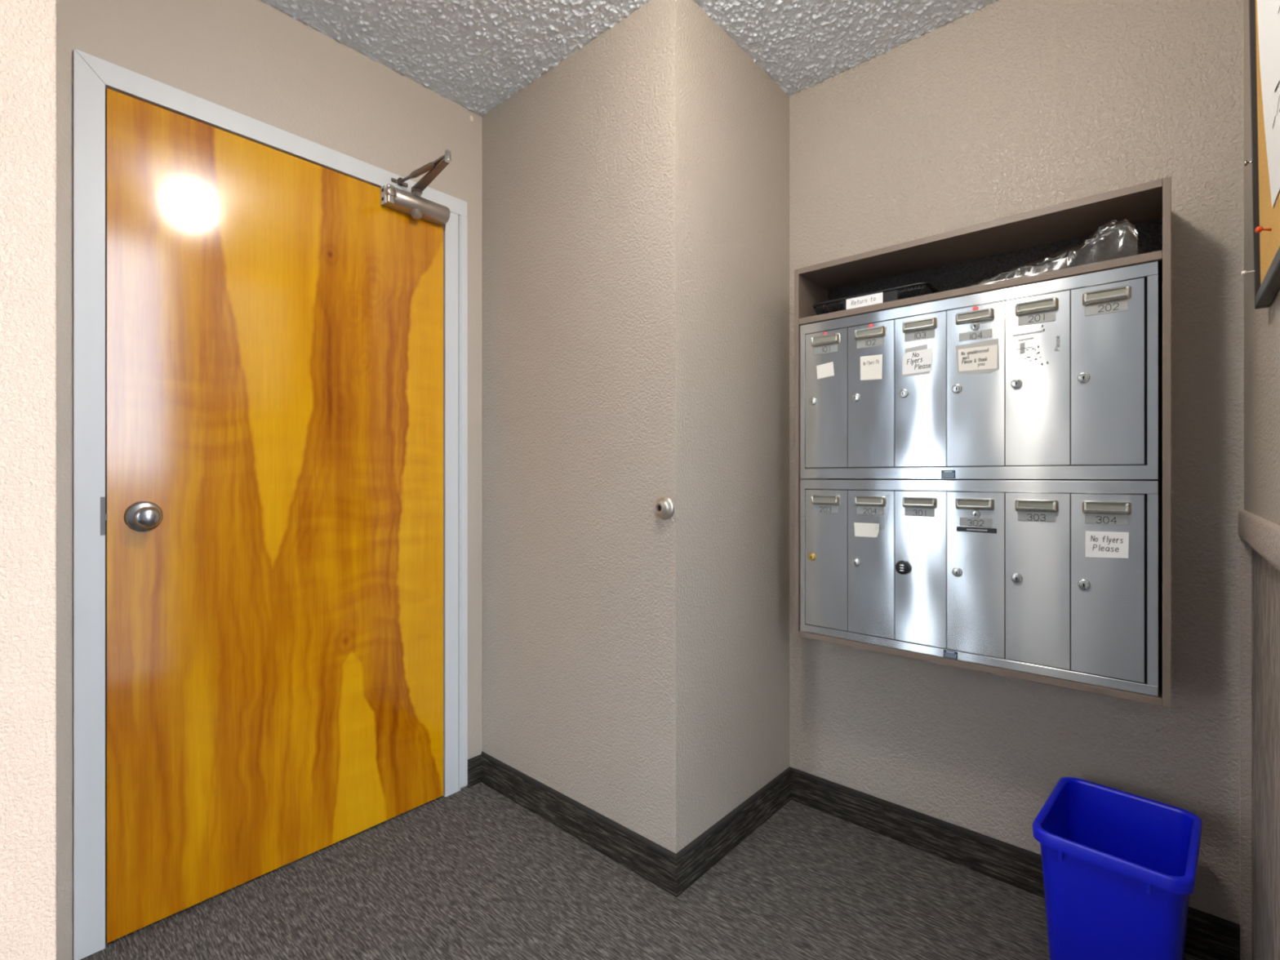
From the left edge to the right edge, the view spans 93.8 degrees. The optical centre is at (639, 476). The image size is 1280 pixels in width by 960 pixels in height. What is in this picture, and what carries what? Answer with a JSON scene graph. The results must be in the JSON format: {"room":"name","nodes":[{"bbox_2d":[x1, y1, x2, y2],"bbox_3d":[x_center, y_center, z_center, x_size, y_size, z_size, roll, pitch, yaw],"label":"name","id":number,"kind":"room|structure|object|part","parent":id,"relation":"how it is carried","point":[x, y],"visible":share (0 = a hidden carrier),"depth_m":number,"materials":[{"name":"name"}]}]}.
{"room":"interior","nodes":[
{"label":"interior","id":0,"kind":"room"},
{"bbox_2d":[0,0,56,959],"bbox_3d":[-1.517,-0.105,1.229,0.300,2.430,0.434,0,0,41],"label":"wall","id":1,"kind":"structure","parent":0,"point":[28,28],"depth_m":1.26,"materials":[{"name":"beige paint"}]},
{"bbox_2d":[56,0,481,959],"bbox_3d":[-0.990,-0.105,1.848,0.160,2.430,1.260,0,0,41],"label":"wall","id":2,"kind":"structure","parent":0,"point":[252,59],"depth_m":1.63,"materials":[{"name":"beige paint"}]},
{"bbox_2d":[73,48,467,959],"bbox_3d":[-0.974,0.066,1.768,0.169,2.088,1.023,0,0,41],"label":"door","id":3,"kind":"structure","parent":2,"relation":"in","point":[270,355],"depth_m":1.62,"materials":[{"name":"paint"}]},
{"bbox_3d":[-1.270,0.093,1.416,0.032,0.090,0.012,0,0,41],"label":"strike plate","id":4,"kind":"part","parent":3,"relation":"part of","materials":[{"name":"silver metal"}]},
{"bbox_3d":[-1.186,0.098,1.440,0.052,0.051,0.051,0,0,41],"label":"knob","id":5,"kind":"part","parent":3,"relation":"part of","materials":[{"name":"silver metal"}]},
{"bbox_2d":[380,149,451,225],"bbox_3d":[-0.645,-0.904,1.884,0.294,0.124,0.218,0,0,41],"label":"door closer","id":6,"kind":"object","parent":3,"relation":"attached to","point":[412,204],"depth_m":1.92,"materials":[{"name":"silver metal"}]},
{"bbox_3d":[-0.811,-0.890,1.893,0.032,0.058,0.005,0,0,41],"label":"plate","id":7,"kind":"part","parent":6,"relation":"part of","materials":[{"name":"paint"}]},
{"bbox_3d":[-0.648,-0.937,1.862,0.031,0.010,0.254,0,0,-40],"label":"arm","id":8,"kind":"part","parent":6,"relation":"part of","materials":[{"name":"silver metal"}]},
{"bbox_2d":[469,115,473,121],"bbox_3d":[-0.607,-1.289,2.157,0.008,0.023,0.018,0,0,41],"label":"putty dab","id":9,"kind":"object","parent":2,"relation":"attached to","point":[471,117],"visible":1,"depth_m":2.15,"materials":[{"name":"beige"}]},
{"bbox_2d":[466,754,481,787],"bbox_3d":[-0.596,1.063,2.163,0.013,0.094,0.067,0,0,41],"label":"baseboard","id":10,"kind":"structure","parent":2,"relation":"attached to","point":[474,764],"depth_m":2.16,"materials":[{"name":"wood"}]},
{"bbox_2d":[261,0,997,115],"bbox_3d":[-0.538,-1.366,0.675,2.900,0.108,4.300,0,0,41],"label":"ceiling","id":11,"kind":"structure","parent":0,"point":[476,55],"depth_m":1.77,"materials":[{"name":"white paint"}]},
{"bbox_2d":[481,0,789,853],"bbox_3d":[-0.025,-0.105,2.264,1.065,2.430,0.840,0,0,41],"label":"wall","id":12,"kind":"structure","parent":0,"point":[635,192],"depth_m":1.81,"materials":[{"name":"beige paint"}]},
{"bbox_2d":[480,751,676,897],"bbox_3d":[-0.241,1.058,1.885,0.913,0.104,0.013,0,0,41],"label":"baseboard","id":13,"kind":"structure","parent":12,"relation":"attached to","point":[647,859],"depth_m":1.81,"materials":[{"name":"dark stained wood"}]},
{"bbox_2d":[654,495,675,519],"bbox_3d":[0.060,0.085,1.609,0.064,0.064,0.029,0,0,41],"label":"door stop","id":14,"kind":"object","parent":12,"relation":"attached to","point":[664,508],"visible":1,"depth_m":1.60,"materials":[{"name":"silver metal"}]},
{"bbox_2d":[675,766,791,897],"bbox_3d":[0.308,1.058,1.827,0.013,0.104,0.652,0,0,41],"label":"baseboard","id":15,"kind":"structure","parent":12,"relation":"attached to","point":[704,851],"depth_m":1.78,"materials":[{"name":"dark stained wood"}]},
{"bbox_2d":[80,782,1202,959],"bbox_3d":[-0.538,1.160,0.675,2.900,0.100,4.300,0,0,41],"label":"floor","id":16,"kind":"structure","parent":0,"point":[472,873],"depth_m":1.54,"materials":[{"name":"carpet"}]},
{"bbox_2d":[1032,776,1202,959],"bbox_3d":[1.034,0.927,1.296,0.334,0.365,0.258,0,0,-45],"label":"recycling bin","id":17,"kind":"object","parent":16,"relation":"on","point":[1119,868],"visible":1,"depth_m":1.24,"materials":[{"name":"blue plastic"}]},
{"bbox_2d":[789,0,1244,924],"bbox_3d":[1.080,-0.105,1.680,1.405,2.430,0.150,0,0,41],"label":"wall","id":18,"kind":"structure","parent":0,"point":[1003,108],"depth_m":1.57,"materials":[{"name":"beige paint"}]},
{"bbox_2d":[794,176,1171,707],"bbox_3d":[0.865,-0.072,1.624,0.862,1.119,0.216,0,0,41],"label":"upper cabinet","id":19,"kind":"object","parent":18,"relation":"attached to","point":[952,261],"visible":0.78,"depth_m":1.51,"materials":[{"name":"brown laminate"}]},
{"bbox_3d":[0.548,-0.072,1.905,0.014,1.119,0.216,0,0,41],"label":"panel","id":20,"kind":"part","parent":19,"relation":"part of","materials":[{"name":"grey laminate"}]},
{"bbox_2d":[812,281,940,315],"bbox_3d":[0.697,-0.504,1.775,0.339,0.044,0.159,0,0,41],"label":"basket","id":21,"kind":"object","parent":19,"relation":"on","point":[888,295],"visible":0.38,"depth_m":1.70,"materials":[{"name":"black plastic"}]},
{"bbox_2d":[800,479,1158,696],"bbox_3d":[0.844,0.239,1.602,0.824,0.460,0.183,0,0,41],"label":"mailbox","id":22,"kind":"object","parent":19,"relation":"attached to","point":[1058,579],"visible":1,"depth_m":1.48,"materials":[{"name":"silver metal"}]},
{"bbox_3d":[0.547,0.095,1.764,0.075,0.023,0.002,0,0,41],"label":"number plate","id":23,"kind":"part","parent":22,"relation":"part of","materials":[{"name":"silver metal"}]},
{"bbox_3d":[0.551,0.242,1.769,0.130,0.406,0.012,0,0,41],"label":"mailbox door","id":24,"kind":"part","parent":22,"relation":"part of","materials":[{"name":"silver metal"}]},
{"bbox_3d":[0.645,0.095,1.677,0.075,0.023,0.002,0,0,41],"label":"number plate","id":25,"kind":"part","parent":22,"relation":"part of","materials":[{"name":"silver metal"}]},
{"bbox_3d":[0.650,0.242,1.682,0.130,0.406,0.012,0,0,41],"label":"mailbox door","id":26,"kind":"part","parent":22,"relation":"part of","materials":[{"name":"silver metal"}]},
{"bbox_3d":[0.743,0.095,1.591,0.075,0.023,0.002,0,0,41],"label":"number plate","id":27,"kind":"part","parent":22,"relation":"part of","materials":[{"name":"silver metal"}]},
{"bbox_3d":[0.748,0.242,1.595,0.130,0.406,0.013,0,0,41],"label":"mailbox door","id":28,"kind":"part","parent":22,"relation":"part of","materials":[{"name":"silver metal"}]},
{"bbox_3d":[0.846,0.242,1.509,0.130,0.406,0.012,0,0,41],"label":"mailbox door","id":29,"kind":"part","parent":22,"relation":"part of","materials":[{"name":"silver metal"}]},
{"bbox_3d":[0.843,0.115,1.503,0.072,0.021,0.002,0,0,41],"label":"number plate","id":30,"kind":"part","parent":22,"relation":"part of","materials":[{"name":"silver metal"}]},
{"bbox_3d":[0.799,0.024,1.551,0.824,0.028,0.013,0,0,41],"label":"rail","id":31,"kind":"part","parent":22,"relation":"part of","materials":[{"name":"silver metal"}]},
{"bbox_3d":[0.799,0.458,1.551,0.824,0.022,0.013,0,0,41],"label":"rail","id":32,"kind":"part","parent":22,"relation":"part of","materials":[{"name":"silver metal"}]},
{"bbox_3d":[0.939,0.095,1.418,0.075,0.023,0.002,0,0,41],"label":"number plate","id":33,"kind":"part","parent":22,"relation":"part of","materials":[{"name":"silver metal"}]},
{"bbox_3d":[0.944,0.242,1.423,0.130,0.406,0.012,0,0,41],"label":"mailbox door","id":34,"kind":"part","parent":22,"relation":"part of","materials":[{"name":"silver metal"}]},
{"bbox_3d":[1.037,0.095,1.331,0.075,0.023,0.002,0,0,41],"label":"number plate","id":35,"kind":"part","parent":22,"relation":"part of","materials":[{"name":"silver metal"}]},
{"bbox_3d":[1.042,0.242,1.336,0.130,0.406,0.012,0,0,41],"label":"mailbox door","id":36,"kind":"part","parent":22,"relation":"part of","materials":[{"name":"silver metal"}]},
{"bbox_2d":[800,261,1158,479],"bbox_3d":[0.845,-0.226,1.604,0.824,0.466,0.179,0,0,41],"label":"mailbox","id":37,"kind":"object","parent":19,"relation":"attached to","point":[1056,379],"visible":1,"depth_m":1.48,"materials":[{"name":"silver metal"}]},
{"bbox_3d":[0.547,-0.377,1.764,0.075,0.028,0.002,0,0,41],"label":"number plate","id":38,"kind":"part","parent":37,"relation":"part of","materials":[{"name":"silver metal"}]},
{"bbox_3d":[0.551,-0.228,1.769,0.130,0.402,0.013,0,0,41],"label":"mailbox door","id":39,"kind":"part","parent":37,"relation":"part of","materials":[{"name":"silver metal"}]},
{"bbox_3d":[0.645,-0.377,1.677,0.075,0.028,0.002,0,0,41],"label":"number plate","id":40,"kind":"part","parent":37,"relation":"part of","materials":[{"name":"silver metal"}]},
{"bbox_3d":[0.649,-0.228,1.682,0.130,0.402,0.012,0,0,41],"label":"mailbox door","id":41,"kind":"part","parent":37,"relation":"part of","materials":[{"name":"silver metal"}]},
{"bbox_3d":[0.743,-0.377,1.591,0.075,0.028,0.002,0,0,41],"label":"number plate","id":42,"kind":"part","parent":37,"relation":"part of","materials":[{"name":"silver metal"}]},
{"bbox_3d":[0.747,-0.228,1.595,0.130,0.402,0.013,0,0,41],"label":"mailbox door","id":43,"kind":"part","parent":37,"relation":"part of","materials":[{"name":"silver metal"}]},
{"bbox_3d":[0.842,-0.355,1.503,0.074,0.021,0.002,0,0,41],"label":"number plate","id":44,"kind":"part","parent":37,"relation":"part of","materials":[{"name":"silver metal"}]},
{"bbox_3d":[0.846,-0.228,1.509,0.130,0.402,0.012,0,0,41],"label":"mailbox door","id":45,"kind":"part","parent":37,"relation":"part of","materials":[{"name":"silver metal"}]},
{"bbox_3d":[0.799,-0.445,1.551,0.824,0.028,0.013,0,0,41],"label":"rail","id":46,"kind":"part","parent":37,"relation":"part of","materials":[{"name":"silver metal"}]},
{"bbox_3d":[0.799,-0.009,1.551,0.824,0.030,0.013,0,0,41],"label":"rail","id":47,"kind":"part","parent":37,"relation":"part of","materials":[{"name":"silver metal"}]},
{"bbox_3d":[0.939,-0.377,1.418,0.075,0.028,0.002,0,0,41],"label":"number plate","id":48,"kind":"part","parent":37,"relation":"part of","materials":[{"name":"silver metal"}]},
{"bbox_3d":[0.944,-0.228,1.423,0.130,0.402,0.012,0,0,41],"label":"mailbox door","id":49,"kind":"part","parent":37,"relation":"part of","materials":[{"name":"silver metal"}]},
{"bbox_3d":[1.037,-0.377,1.331,0.075,0.028,0.002,0,0,41],"label":"number plate","id":50,"kind":"part","parent":37,"relation":"part of","materials":[{"name":"silver metal"}]},
{"bbox_3d":[1.041,-0.228,1.336,0.130,0.402,0.013,0,0,41],"label":"mailbox door","id":51,"kind":"part","parent":37,"relation":"part of","materials":[{"name":"silver metal"}]},
{"bbox_3d":[0.866,-0.623,1.624,0.833,0.017,0.216,0,0,41],"label":"panel","id":52,"kind":"part","parent":19,"relation":"part of","materials":[{"name":"grey laminate"}]},
{"bbox_3d":[0.866,0.479,1.624,0.833,0.016,0.216,0,0,41],"label":"panel","id":53,"kind":"part","parent":19,"relation":"part of","materials":[{"name":"grey laminate"}]},
{"bbox_2d":[799,249,1162,324],"bbox_3d":[0.866,-0.471,1.625,0.833,0.018,0.216,0,0,41],"label":"shelf","id":54,"kind":"object","parent":19,"relation":"attached to","point":[1157,255],"depth_m":1.46,"materials":[{"name":"brown laminate"}]},
{"bbox_3d":[0.934,0.004,1.702,0.833,0.931,0.006,0,0,41],"label":"panel","id":55,"kind":"part","parent":19,"relation":"part of","materials":[{"name":"grey metal"}]},
{"bbox_2d":[971,218,1138,284],"bbox_3d":[0.983,-0.519,1.433,0.326,0.104,0.092,0,0,41],"label":"plastic bag","id":56,"kind":"object","parent":19,"relation":"on","point":[1094,237],"visible":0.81,"depth_m":1.38,"materials":[{"name":"clear plastic"}]},
{"bbox_3d":[1.183,-0.072,1.344,0.014,1.119,0.216,0,0,41],"label":"panel","id":57,"kind":"part","parent":19,"relation":"part of","materials":[{"name":"grey laminate"}]},
{"bbox_2d":[790,767,1239,959],"bbox_3d":[0.928,1.058,1.705,1.104,0.104,0.013,0,0,41],"label":"baseboard","id":58,"kind":"structure","parent":18,"relation":"attached to","point":[1209,936],"depth_m":1.72,"materials":[{"name":"wood"}]},
{"bbox_2d":[1240,537,1252,959],"bbox_3d":[1.352,0.624,1.335,0.020,0.973,0.007,0,0,41],"label":"trim","id":59,"kind":"structure","parent":18,"relation":"attached to","point":[1246,550],"depth_m":1.33,"materials":[{"name":"beige paint"}]},
{"bbox_2d":[1244,0,1279,959],"bbox_3d":[1.063,-0.105,0.862,0.200,2.430,1.199,0,0,41],"label":"wall","id":60,"kind":"structure","parent":0,"point":[1265,578],"depth_m":1.14,"materials":[{"name":"beige paint"}]},
{"bbox_2d":[1240,270,1254,275],"bbox_3d":[1.016,-0.341,1.000,0.016,0.008,0.008,0,0,41],"label":"pin","id":61,"kind":"object","parent":60,"relation":"attached to","point":[1243,273],"visible":1,"depth_m":1.00,"materials":[{"name":"white"}]},
{"bbox_2d":[1238,509,1279,571],"bbox_3d":[0.995,0.106,0.888,0.084,0.066,1.148,0,0,41],"label":"trim","id":62,"kind":"structure","parent":60,"relation":"attached to","point":[1263,535],"depth_m":1.01,"materials":[{"name":"beige paint"}]},
{"bbox_2d":[1248,0,1279,309],"bbox_3d":[0.816,-0.740,0.757,0.030,0.920,0.655,0,0,41],"label":"cork board","id":63,"kind":"object","parent":60,"relation":"attached to","point":[1266,244],"visible":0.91,"depth_m":0.96,"materials":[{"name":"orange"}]},
{"bbox_2d":[1244,160,1252,166],"bbox_3d":[1.017,-0.525,1.001,0.010,0.009,0.009,0,0,41],"label":"pin","id":64,"kind":"object","parent":63,"relation":"attached to","point":[1246,162],"visible":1,"depth_m":1.00,"materials":[{"name":"silver metal"}]},
{"bbox_2d":[1254,226,1271,232],"bbox_3d":[0.917,-0.363,0.880,0.018,0.009,0.008,0,0,14],"label":"pin","id":65,"kind":"object","parent":63,"relation":"attached to","point":[1259,228],"visible":1,"depth_m":0.88,"materials":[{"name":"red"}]},
{"bbox_3d":[0.821,-0.290,0.753,0.018,0.020,0.614,0,0,41],"label":"frame","id":66,"kind":"part","parent":63,"relation":"part of","materials":[{"name":"black wood"}]},
{"bbox_2d":[1257,0,1279,208],"bbox_3d":[0.788,-0.735,0.736,0.015,0.700,0.376,0,0,41],"label":"paper","id":67,"kind":"object","parent":63,"relation":"attached to","point":[1268,11],"visible":1,"depth_m":0.83,"materials":[{"name":"white paper"}]}
]}

